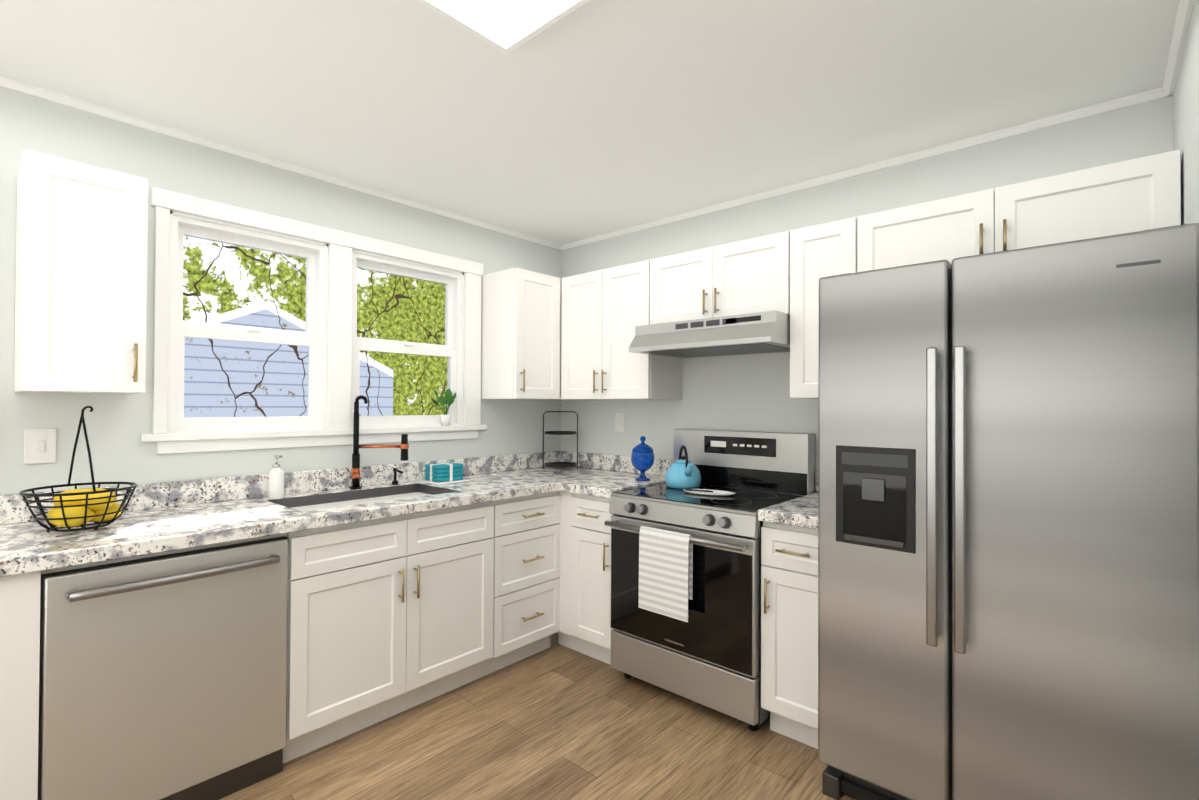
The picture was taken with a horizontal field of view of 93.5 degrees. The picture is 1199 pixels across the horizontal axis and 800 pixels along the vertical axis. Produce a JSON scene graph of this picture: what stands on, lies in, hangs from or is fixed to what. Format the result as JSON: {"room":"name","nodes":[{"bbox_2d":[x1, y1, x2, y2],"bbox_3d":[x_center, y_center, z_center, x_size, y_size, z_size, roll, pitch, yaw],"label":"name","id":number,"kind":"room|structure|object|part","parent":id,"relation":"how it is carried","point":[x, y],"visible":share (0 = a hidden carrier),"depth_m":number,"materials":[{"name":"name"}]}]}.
{"room":"kitchen","nodes":[
{"label":"kitchen","id":0,"kind":"room"},
{"bbox_2d":[0,87,561,494],"bbox_3d":[-1.850,0.130,2.231,0.150,2.435,4.600,0,-1,42],"label":"wall","id":1,"kind":"structure","parent":0,"point":[117,425],"depth_m":2.27,"materials":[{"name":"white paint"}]},
{"bbox_2d":[24,428,56,463],"bbox_3d":[-1.964,0.162,1.980,0.012,0.122,0.080,0,-1,42],"label":"light switch","id":2,"kind":"object","parent":1,"relation":"attached to","point":[39,445],"visible":1,"depth_m":1.98,"materials":[{"name":"white plastic"}]},
{"bbox_2d":[14,149,147,393],"bbox_3d":[-1.786,-0.398,1.945,0.323,0.742,0.305,0,-1,42],"label":"upper cabinet","id":3,"kind":"object","parent":1,"relation":"attached to","point":[80,271],"depth_m":1.83,"materials":[{"name":"white wood"}]},
{"bbox_2d":[0,451,559,522],"bbox_3d":[-1.166,0.384,2.870,0.019,0.099,2.725,0,-1,42],"label":"backsplash","id":4,"kind":"structure","parent":1,"relation":"attached to","point":[13,509],"depth_m":2.47,"materials":[{"name":"grey stone"}]},
{"bbox_2d":[0,76,559,249],"bbox_3d":[-1.778,-1.074,2.183,0.027,0.027,4.600,0,-1,42],"label":"crown molding","id":5,"kind":"structure","parent":1,"relation":"attached to","point":[5,82],"depth_m":2.41,"materials":[{"name":"white wood"}]},
{"bbox_2d":[141,187,486,453],"bbox_3d":[-1.284,-0.303,2.844,0.186,1.047,1.630,0,-1,42],"label":"window","id":6,"kind":"structure","parent":1,"relation":"in","point":[337,429],"depth_m":2.71,"materials":[{"name":"white wood"}]},
{"bbox_3d":[-1.306,-0.301,2.820,0.093,0.883,1.381,0,-1,42],"label":"window sashes","id":7,"kind":"part","parent":6,"relation":"part of","materials":[{"name":"white wood"}]},
{"bbox_2d":[432,389,455,425],"bbox_3d":[-0.888,0.038,3.219,0.173,0.215,0.115,0,-1,42],"label":"potted plant","id":8,"kind":"object","parent":6,"relation":"on","point":[448,398],"visible":0.98,"depth_m":3.19,"materials":[{"name":"green plant"}]},
{"bbox_2d":[481,268,561,399],"bbox_3d":[-0.477,-0.377,3.418,0.323,0.742,0.345,0,-1,42],"label":"upper cabinet","id":9,"kind":"object","parent":1,"relation":"attached to","point":[521,309],"depth_m":3.30,"materials":[{"name":"white wood"}]},
{"bbox_2d":[219,644,855,799],"bbox_3d":[-0.686,1.393,1.180,3.280,0.100,4.900,0,-1,42],"label":"floor","id":10,"kind":"structure","parent":0,"point":[558,722],"depth_m":2.17,"materials":[{"name":"brown wood"}]},
{"bbox_2d":[38,536,287,799],"bbox_3d":[-1.527,0.919,1.965,0.662,0.854,0.632,0,-1,42],"label":"dishwasher","id":11,"kind":"object","parent":10,"relation":"on","point":[163,677],"visible":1,"depth_m":1.75,"materials":[{"name":"silver metal"}]},
{"bbox_2d":[232,503,499,763],"bbox_3d":[-1.037,0.917,2.570,0.607,0.876,0.914,0,-1,42],"label":"base cabinet","id":12,"kind":"object","parent":10,"relation":"on","point":[406,589],"depth_m":2.31,"materials":[{"name":"white wood"}]},
{"bbox_2d":[0,467,627,578],"bbox_3d":[-0.937,0.456,2.666,0.632,0.045,2.725,0,-1,42],"label":"countertop","id":13,"kind":"structure","parent":12,"relation":"on","point":[25,548],"depth_m":1.99,"materials":[{"name":"grey stone"}]},
{"bbox_2d":[19,406,136,531],"bbox_3d":[-1.693,0.220,1.843,0.285,0.403,0.285,0,-1,42],"label":"fruit basket","id":14,"kind":"object","parent":13,"relation":"on","point":[81,508],"visible":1,"depth_m":1.80,"materials":[{"name":"black metal"}]},
{"bbox_2d":[268,455,283,498],"bbox_3d":[-1.402,0.334,2.452,0.075,0.190,0.060,0,-1,42],"label":"soap bottle","id":15,"kind":"object","parent":13,"relation":"on","point":[276,482],"visible":1,"depth_m":2.44,"materials":[{"name":"white plastic"}]},
{"bbox_2d":[264,483,463,510],"bbox_3d":[-1.049,0.558,2.564,0.419,0.247,0.754,0,-1,42],"label":"sink","id":16,"kind":"object","parent":13,"relation":"in","point":[318,500],"depth_m":2.69,"materials":[{"name":"grey metal"}]},
{"bbox_2d":[344,395,408,490],"bbox_3d":[-1.093,0.206,2.763,0.180,0.454,0.254,0,-1,42],"label":"faucet","id":17,"kind":"object","parent":13,"relation":"on","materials":[{"name":"black metal"}]},
{"bbox_2d":[418,460,470,484],"bbox_3d":[-0.833,0.380,3.022,0.200,0.114,0.200,0,-1,42],"label":"towel stack","id":18,"kind":"object","parent":13,"relation":"on","point":[442,473],"visible":1,"depth_m":2.97,"materials":[{"name":"teal fabric"}]},
{"bbox_2d":[542,405,577,468],"bbox_3d":[-0.253,0.239,3.660,0.210,0.413,0.210,0,-1,42],"label":"tiered stand","id":19,"kind":"object","parent":13,"relation":"on","point":[560,464],"visible":1,"depth_m":3.64,"materials":[{"name":"black metal"}]},
{"bbox_2d":[500,491,567,668],"bbox_3d":[-0.574,0.924,3.092,0.607,0.876,0.482,0,-1,42],"label":"base cabinet","id":20,"kind":"object","parent":10,"relation":"on","point":[534,529],"depth_m":2.90,"materials":[{"name":"white wood"}]},
{"bbox_2d":[560,471,665,498],"bbox_3d":[0.130,0.466,3.118,0.362,0.045,0.632,0,-1,42],"label":"countertop","id":21,"kind":"structure","parent":20,"relation":"on","point":[601,487],"depth_m":2.98,"materials":[{"name":"grey stone"}]},
{"bbox_2d":[631,436,653,480],"bbox_3d":[0.239,0.320,3.115,0.130,0.246,0.130,0,-1,42],"label":"jar","id":22,"kind":"object","parent":21,"relation":"on","point":[642,456],"visible":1,"depth_m":3.07,"materials":[{"name":"blue glass"}]},
{"bbox_2d":[564,495,614,664],"bbox_3d":[0.158,0.927,3.103,0.300,0.876,0.607,0,-1,42],"label":"base cabinet","id":23,"kind":"object","parent":10,"relation":"on","point":[587,630],"depth_m":2.90,"materials":[{"name":"white wood"}]},
{"bbox_2d":[604,429,814,730],"bbox_3d":[0.520,0.761,2.705,0.762,1.205,0.707,0,-1,42],"label":"range","id":24,"kind":"object","parent":10,"relation":"on","point":[685,600],"visible":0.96,"depth_m":2.49,"materials":[{"name":"silver metal"}]},
{"bbox_2d":[665,445,701,488],"bbox_3d":[0.441,0.343,2.935,0.198,0.217,0.188,0,-1,42],"label":"kettle","id":25,"kind":"object","parent":24,"relation":"on","point":[682,472],"visible":1,"depth_m":2.87,"materials":[{"name":"blue metal"}]},
{"bbox_2d":[683,488,735,495],"bbox_3d":[0.525,0.441,2.705,0.254,0.018,0.134,0,-1,42],"label":"spoon rest","id":26,"kind":"object","parent":24,"relation":"on","point":[709,492],"visible":1,"depth_m":2.71,"materials":[{"name":"white ceramic"}]},
{"bbox_2d":[761,523,817,748],"bbox_3d":[0.956,0.924,2.395,0.290,0.876,0.607,0,-1,42],"label":"base cabinet","id":27,"kind":"object","parent":10,"relation":"on","point":[789,555],"depth_m":2.19,"materials":[{"name":"white wood"}]},
{"bbox_2d":[758,491,817,530],"bbox_3d":[0.950,0.463,2.390,0.294,0.045,0.632,0,-1,42],"label":"countertop","id":28,"kind":"structure","parent":27,"relation":"on","point":[801,511],"depth_m":2.22,"materials":[{"name":"grey stone"}]},
{"bbox_2d":[818,223,1198,799],"bbox_3d":[1.319,0.467,1.893,0.906,1.784,0.830,0,-1,42],"label":"fridge","id":29,"kind":"object","parent":10,"relation":"on","point":[1008,524],"visible":1,"depth_m":1.57,"materials":[{"name":"silver metal"}]},
{"bbox_2d":[0,0,1178,244],"bbox_3d":[-0.674,-1.142,1.204,3.280,0.100,4.900,0,-1,42],"label":"ceiling","id":30,"kind":"structure","parent":0,"point":[592,118],"depth_m":1.93,"materials":[{"name":"white paint"}]},
{"bbox_2d":[417,0,589,53],"bbox_3d":[0.074,-1.066,1.157,1.250,0.042,0.345,0,-1,42],"label":"ceiling light panel","id":31,"kind":"object","parent":30,"relation":"attached to","point":[506,26],"visible":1,"depth_m":1.53,"materials":[{"name":"white plastic"}]},
{"bbox_2d":[561,95,1172,492],"bbox_3d":[0.897,0.150,2.967,3.280,2.435,0.150,0,-1,42],"label":"wall","id":32,"kind":"structure","parent":0,"point":[750,392],"depth_m":2.86,"materials":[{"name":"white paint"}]},
{"bbox_2d":[560,451,673,474],"bbox_3d":[0.104,0.397,3.551,0.975,0.099,0.019,0,-1,42],"label":"backsplash","id":33,"kind":"structure","parent":32,"relation":"attached to","point":[605,462],"depth_m":3.57,"materials":[{"name":"grey stone"}]},
{"bbox_2d":[615,413,624,431],"bbox_3d":[0.128,0.142,3.543,0.072,0.118,0.008,0,-1,42],"label":"electrical outlet plate","id":34,"kind":"object","parent":32,"relation":"attached to","point":[619,422],"visible":1,"depth_m":3.54,"materials":[{"name":"white plastic"}]},
{"bbox_2d":[562,260,682,399],"bbox_3d":[0.114,-0.375,3.350,0.688,0.742,0.323,0,-1,42],"label":"upper cabinet","id":35,"kind":"object","parent":32,"relation":"attached to","point":[602,309],"depth_m":3.19,"materials":[{"name":"white wood"}]},
{"bbox_2d":[650,231,789,324],"bbox_3d":[0.659,-0.564,2.868,0.765,0.368,0.323,0,-1,42],"label":"upper cabinet","id":36,"kind":"object","parent":32,"relation":"attached to","point":[752,275],"depth_m":2.71,"materials":[{"name":"white wood"}]},
{"bbox_2d":[629,310,789,358],"bbox_3d":[0.599,-0.309,2.798,0.760,0.139,0.501,0,-1,42],"label":"range hood","id":37,"kind":"object","parent":36,"relation":"attached to","point":[766,332],"visible":0.94,"depth_m":2.61,"materials":[{"name":"silver metal"}]},
{"bbox_2d":[790,217,857,398],"bbox_3d":[1.051,-0.378,2.518,0.281,0.742,0.323,0,-1,42],"label":"upper cabinet","id":38,"kind":"object","parent":32,"relation":"attached to","point":[819,251],"depth_m":2.43,"materials":[{"name":"white wood"}]},
{"bbox_2d":[560,89,1155,249],"bbox_3d":[0.840,-1.055,2.916,2.910,0.027,0.027,0,-1,42],"label":"crown molding","id":39,"kind":"structure","parent":32,"relation":"attached to","point":[1150,95],"depth_m":2.46,"materials":[{"name":"white wood"}]},
{"bbox_2d":[858,149,1180,271],"bbox_3d":[1.505,-0.595,2.117,0.927,0.313,0.323,0,-1,42],"label":"upper cabinet","id":40,"kind":"object","parent":32,"relation":"attached to","point":[1143,193],"depth_m":1.93,"materials":[{"name":"white wood"}]},
{"bbox_2d":[1173,0,1198,224],"bbox_3d":[0.490,0.121,0.153,0.150,2.435,4.600,0,-1,42],"label":"wall","id":41,"kind":"structure","parent":0,"point":[1186,117],"depth_m":1.58,"materials":[{"name":"white paint"}]},
{"bbox_2d":[1156,0,1194,98],"bbox_3d":[0.430,-1.082,0.223,0.027,0.027,4.600,0,-1,42],"label":"crown molding","id":42,"kind":"structure","parent":41,"relation":"attached to","point":[1178,36],"depth_m":1.68,"materials":[{"name":"white wood"}]},
{"label":"outside","id":43,"kind":"structure","parent":0,"visible":0},
{"bbox_2d":[183,236,446,417],"bbox_3d":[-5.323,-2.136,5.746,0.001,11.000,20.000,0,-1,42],"label":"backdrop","id":44,"kind":"structure","parent":43,"point":[215,276],"depth_m":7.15,"materials":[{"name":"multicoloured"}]}
]}

